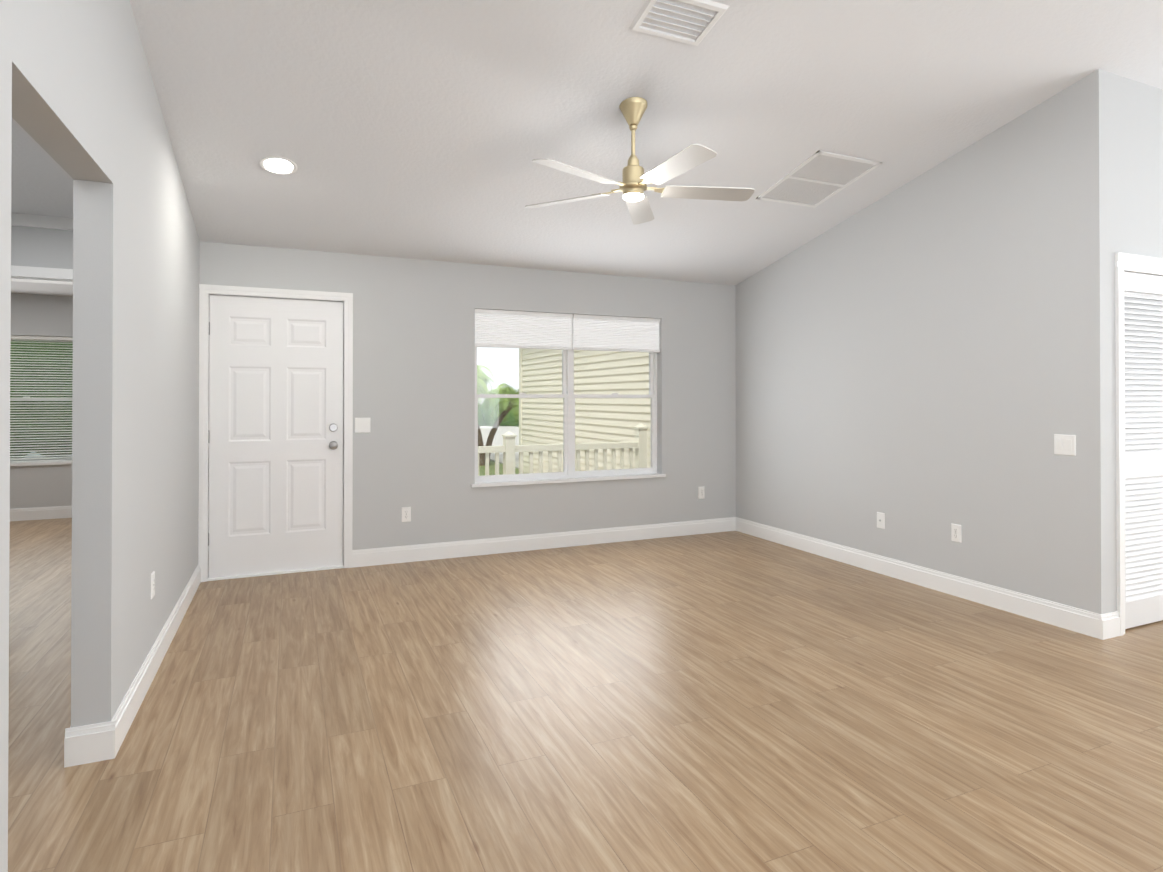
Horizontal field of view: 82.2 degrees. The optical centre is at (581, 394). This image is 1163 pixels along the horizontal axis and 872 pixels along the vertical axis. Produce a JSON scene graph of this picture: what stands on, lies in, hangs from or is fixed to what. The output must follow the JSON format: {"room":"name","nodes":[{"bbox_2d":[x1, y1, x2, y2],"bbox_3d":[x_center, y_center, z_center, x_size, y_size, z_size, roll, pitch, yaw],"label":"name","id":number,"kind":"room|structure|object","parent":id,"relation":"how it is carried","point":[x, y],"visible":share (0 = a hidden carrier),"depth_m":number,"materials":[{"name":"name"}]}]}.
{"room":"empty living room","nodes":[
{"label":"empty living room","id":0,"kind":"room"},
{"bbox_2d":[10,293,72,508],"bbox_3d":[-5.864,0.087,7.158,3.602,2.500,0.150,0,0,-24],"label":"wall","id":1,"kind":"structure","parent":0,"point":[33,486],"depth_m":7.12,"materials":[{"name":"grey paint"}]},
{"bbox_2d":[10,506,71,520],"bbox_3d":[-5.378,1.272,7.273,4.350,0.130,0.015,0,0,-24],"label":"baseboard","id":2,"kind":"structure","parent":1,"relation":"attached to","point":[56,512],"depth_m":7.10,"materials":[{"name":"white wood"}]},
{"bbox_2d":[10,339,72,465],"bbox_3d":[-5.935,0.067,7.119,1.560,1.380,0.186,0,0,-24],"label":"room window","id":3,"kind":"structure","parent":1,"relation":"in","point":[31,464],"depth_m":7.19,"materials":[{"name":"white plastic"}]},
{"bbox_2d":[10,335,72,463],"bbox_3d":[-5.924,0.060,7.094,1.480,1.361,0.040,0,0,-24],"label":"window shade","id":4,"kind":"object","parent":3,"relation":"attached to","point":[42,338],"visible":0.52,"depth_m":7.15,"materials":[{"name":"white plastic"}]},
{"bbox_2d":[11,226,72,268],"bbox_3d":[-4.282,0.066,3.686,3.482,2.500,0.120,0,0,-24],"label":"wall","id":5,"kind":"structure","parent":0,"point":[40,247],"depth_m":4.06,"materials":[{"name":"grey paint"}]},
{"bbox_2d":[11,213,72,284],"bbox_3d":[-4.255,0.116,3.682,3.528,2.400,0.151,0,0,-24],"label":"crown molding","id":6,"kind":"structure","parent":5,"relation":"attached to","point":[40,275],"depth_m":4.05,"materials":[{"name":"white wood"}]},
{"bbox_2d":[11,118,72,295],"bbox_3d":[-3.719,-1.153,2.254,3.602,0.120,10.870,0,0,-24],"label":"ceiling","id":7,"kind":"structure","parent":0,"point":[41,181],"depth_m":3.50,"materials":[{"name":"white paint"}]},
{"bbox_2d":[0,0,199,871],"bbox_3d":[-2.038,-0.713,3.051,0.118,4.050,10.750,0,0,-24],"label":"wall","id":8,"kind":"structure","parent":0,"point":[79,104],"depth_m":2.41,"materials":[{"name":"grey paint"}]},
{"bbox_2d":[64,723,101,767],"bbox_3d":[-2.223,1.248,3.332,0.043,0.130,2.163,0,0,-24],"label":"baseboard","id":9,"kind":"structure","parent":8,"relation":"attached to","point":[94,742],"depth_m":2.35,"materials":[{"name":"white"}]},
{"bbox_2d":[102,564,200,760],"bbox_3d":[-2.181,1.250,3.534,0.015,0.130,2.498,0,0,-24],"label":"baseboard","id":10,"kind":"structure","parent":8,"relation":"attached to","point":[114,732],"depth_m":2.88,"materials":[{"name":"white wood"}]},
{"bbox_2d":[151,571,154,598],"bbox_3d":[-2.002,0.892,3.116,0.008,0.116,0.072,0,0,-24],"label":"electrical outlet","id":11,"kind":"object","parent":8,"relation":"attached to","point":[152,584],"visible":1,"depth_m":3.10,"materials":[{"name":"white plastic"}]},
{"bbox_2d":[200,241,735,549],"bbox_3d":[-0.403,-0.032,5.807,5.090,2.720,0.200,0,0,-24],"label":"wall","id":12,"kind":"structure","parent":0,"point":[414,362],"depth_m":5.46,"materials":[{"name":"grey paint"}]},
{"bbox_2d":[208,295,342,577],"bbox_3d":[-2.239,0.304,4.913,0.910,2.022,0.112,0,0,-24],"label":"entry door","id":13,"kind":"structure","parent":12,"relation":"in","point":[275,436],"depth_m":4.92,"materials":[{"name":"white wood"}]},
{"bbox_2d":[198,284,352,581],"bbox_3d":[-2.261,0.276,4.984,1.026,2.096,0.217,0,0,-24],"label":"door frame","id":14,"kind":"structure","parent":12,"relation":"attached to","point":[206,291],"depth_m":4.86,"materials":[{"name":"white wood"}]},
{"bbox_2d":[355,418,369,432],"bbox_3d":[-1.684,0.239,5.130,0.116,0.116,0.012,0,0,-24],"label":"light switch","id":15,"kind":"object","parent":12,"relation":"attached to","point":[362,425],"visible":1,"depth_m":5.13,"materials":[{"name":"white plastic"}]},
{"bbox_2d":[402,507,410,521],"bbox_3d":[-1.383,0.950,5.259,0.072,0.116,0.008,0,0,-24],"label":"electrical outlet","id":16,"kind":"object","parent":12,"relation":"attached to","point":[406,514],"visible":1,"depth_m":5.26,"materials":[{"name":"white plastic"}]},
{"bbox_2d":[352,517,733,567],"bbox_3d":[-0.120,1.263,5.805,3.567,0.130,0.015,0,0,-24],"label":"baseboard","id":17,"kind":"structure","parent":12,"relation":"attached to","point":[454,549],"depth_m":5.66,"materials":[{"name":"white wood"}]},
{"bbox_2d":[471,319,665,486],"bbox_3d":[-0.094,0.030,5.905,1.835,1.472,0.186,0,0,-24],"label":"window","id":18,"kind":"structure","parent":12,"relation":"in","point":[568,473],"depth_m":5.92,"materials":[{"name":"white plastic"}]},
{"bbox_2d":[475,309,659,352],"bbox_3d":[-0.083,-0.548,5.884,1.763,0.313,0.050,0,0,-24],"label":"window shade","id":19,"kind":"object","parent":18,"relation":"attached to","point":[514,329],"visible":0.96,"depth_m":5.84,"materials":[{"name":"white fabric"}]},
{"bbox_2d":[698,486,704,498],"bbox_3d":[1.147,0.942,6.364,0.072,0.116,0.008,0,0,-24],"label":"electrical outlet","id":20,"kind":"object","parent":12,"relation":"attached to","point":[701,493],"visible":1,"depth_m":6.36,"materials":[{"name":"white plastic"}]},
{"bbox_2d":[8,518,1162,871],"bbox_3d":[-0.127,1.366,3.807,11.440,0.100,10.870,0,0,-24],"label":"floor","id":21,"kind":"structure","parent":0,"point":[724,702],"depth_m":2.62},
{"bbox_2d":[129,0,1162,284],"bbox_3d":[2.204,-1.906,2.990,7.838,1.719,7.470,0,0,-24],"label":"ceiling","id":22,"kind":"structure","parent":0,"point":[415,128],"depth_m":3.59,"materials":[{"name":"white paint"}]},
{"bbox_2d":[260,156,296,174],"bbox_3d":[-1.754,-1.324,3.861,0.200,0.050,0.197,0,0,-24],"label":"recessed light","id":23,"kind":"object","parent":22,"relation":"in","point":[277,165],"visible":1,"depth_m":3.86,"materials":[{"name":"white plastic"}]},
{"bbox_2d":[525,97,753,224],"bbox_3d":[0.302,-1.307,3.545,1.285,0.529,1.242,0,0,-24],"label":"ceiling fan","id":24,"kind":"object","parent":22,"relation":"hanging from","point":[633,187],"visible":1,"depth_m":3.54,"materials":[{"name":"gold metal"}]},
{"bbox_2d":[629,0,728,45],"bbox_3d":[0.433,-1.691,2.979,0.370,0.086,0.254,0,0,-24],"label":"ceiling vent","id":25,"kind":"object","parent":22,"relation":"in","point":[719,8],"visible":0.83,"depth_m":2.98,"materials":[{"name":"white metal"}]},
{"bbox_2d":[756,150,881,207],"bbox_3d":[1.616,-1.462,4.580,0.540,0.140,0.622,0,0,-24],"label":"ceiling vent","id":26,"kind":"object","parent":22,"relation":"in","point":[817,178],"visible":1,"depth_m":4.55,"materials":[{"name":"white metal"}]},
{"bbox_2d":[736,69,1114,613],"bbox_3d":[2.209,-0.701,5.091,0.120,4.050,3.210,0,0,-24],"label":"wall","id":27,"kind":"structure","parent":0,"point":[924,361],"depth_m":4.33,"materials":[{"name":"grey paint"}]},
{"bbox_2d":[877,512,884,528],"bbox_3d":[2.206,0.933,4.922,0.014,0.116,0.072,0,0,-24],"label":"electrical outlet","id":28,"kind":"object","parent":27,"relation":"attached to","point":[880,520],"visible":1,"depth_m":4.92,"materials":[{"name":"white plastic"}]},
{"bbox_2d":[734,517,1109,639],"bbox_3d":[2.158,1.259,5.026,0.015,0.130,3.185,0,0,-24],"label":"baseboard","id":29,"kind":"structure","parent":27,"relation":"attached to","point":[1092,624],"depth_m":4.39,"materials":[{"name":"white wood"}]},
{"bbox_2d":[951,523,961,542],"bbox_3d":[2.452,0.910,4.364,0.008,0.116,0.072,0,0,-24],"label":"electrical outlet","id":30,"kind":"object","parent":27,"relation":"attached to","point":[956,534],"visible":1,"depth_m":4.36,"materials":[{"name":"white plastic"}]},
{"bbox_2d":[1054,434,1075,455],"bbox_3d":[2.719,0.286,3.753,0.012,0.116,0.116,0,0,-24],"label":"light switch","id":31,"kind":"object","parent":27,"relation":"attached to","point":[1064,444],"visible":1,"depth_m":3.75,"materials":[{"name":"white plastic"}]},
{"bbox_2d":[1112,73,1162,610],"bbox_3d":[4.207,-0.706,4.278,2.890,4.050,0.120,0,0,-24],"label":"wall","id":32,"kind":"structure","parent":0,"point":[1137,140],"depth_m":3.73,"materials":[{"name":"grey paint"}]},
{"bbox_2d":[1115,252,1162,635],"bbox_3d":[3.248,0.272,3.844,0.750,2.090,0.137,0,0,-24],"label":"trim","id":33,"kind":"structure","parent":32,"relation":"attached to","point":[1133,263],"depth_m":3.64,"materials":[{"name":"white wood"}]},
{"bbox_2d":[1124,272,1162,628],"bbox_3d":[3.266,0.311,3.801,0.610,1.990,0.098,0,0,-24],"label":"closet door","id":34,"kind":"structure","parent":32,"relation":"in","point":[1143,379],"depth_m":3.80,"materials":[{"name":"white wood"}]},
{"label":"outside","id":35,"kind":"structure","parent":0,"visible":0},
{"bbox_2d":[479,460,524,475],"bbox_3d":[-10.472,1.958,47.475,100.000,0.150,84.250,0,0,-24],"label":"lawn","id":36,"kind":"structure","parent":35,"point":[482,471],"depth_m":14.89,"materials":[{"name":"green plant"}]},
{"bbox_2d":[10,341,518,457],"bbox_3d":[-5.749,0.194,25.820,42.321,5.384,30.223,0,0,-24],"label":"hedge","id":37,"kind":"object","parent":36,"relation":"on","point":[486,415],"depth_m":9.26,"materials":[{"name":"green plant"}]},
{"bbox_2d":[477,365,518,465],"bbox_3d":[-2.446,0.459,16.390,3.224,2.475,2.882,0,0,-24],"label":"tree","id":38,"kind":"object","parent":36,"relation":"on","point":[502,410],"depth_m":16.03,"materials":[{"name":"green plant"}]},
{"bbox_2d":[480,426,518,468],"bbox_3d":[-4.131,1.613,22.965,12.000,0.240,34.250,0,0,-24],"label":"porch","id":39,"kind":"object","parent":36,"relation":"on","point":[485,434],"depth_m":26.50,"materials":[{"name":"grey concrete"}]},
{"bbox_2d":[478,424,648,475],"bbox_3d":[-1.207,0.875,7.305,4.356,1.045,0.136,0,0,-24],"label":"porch railing","id":40,"kind":"object","parent":39,"relation":"on","point":[639,437],"depth_m":7.70,"materials":[{"name":"beige wood"}]},
{"bbox_2d":[519,348,650,473],"bbox_3d":[1.895,-0.211,11.602,4.700,3.750,8.520,0,0,-24],"label":"siding","id":41,"kind":"object","parent":36,"relation":"on","point":[539,380],"depth_m":11.07,"materials":[{"name":"beige"}]}
]}

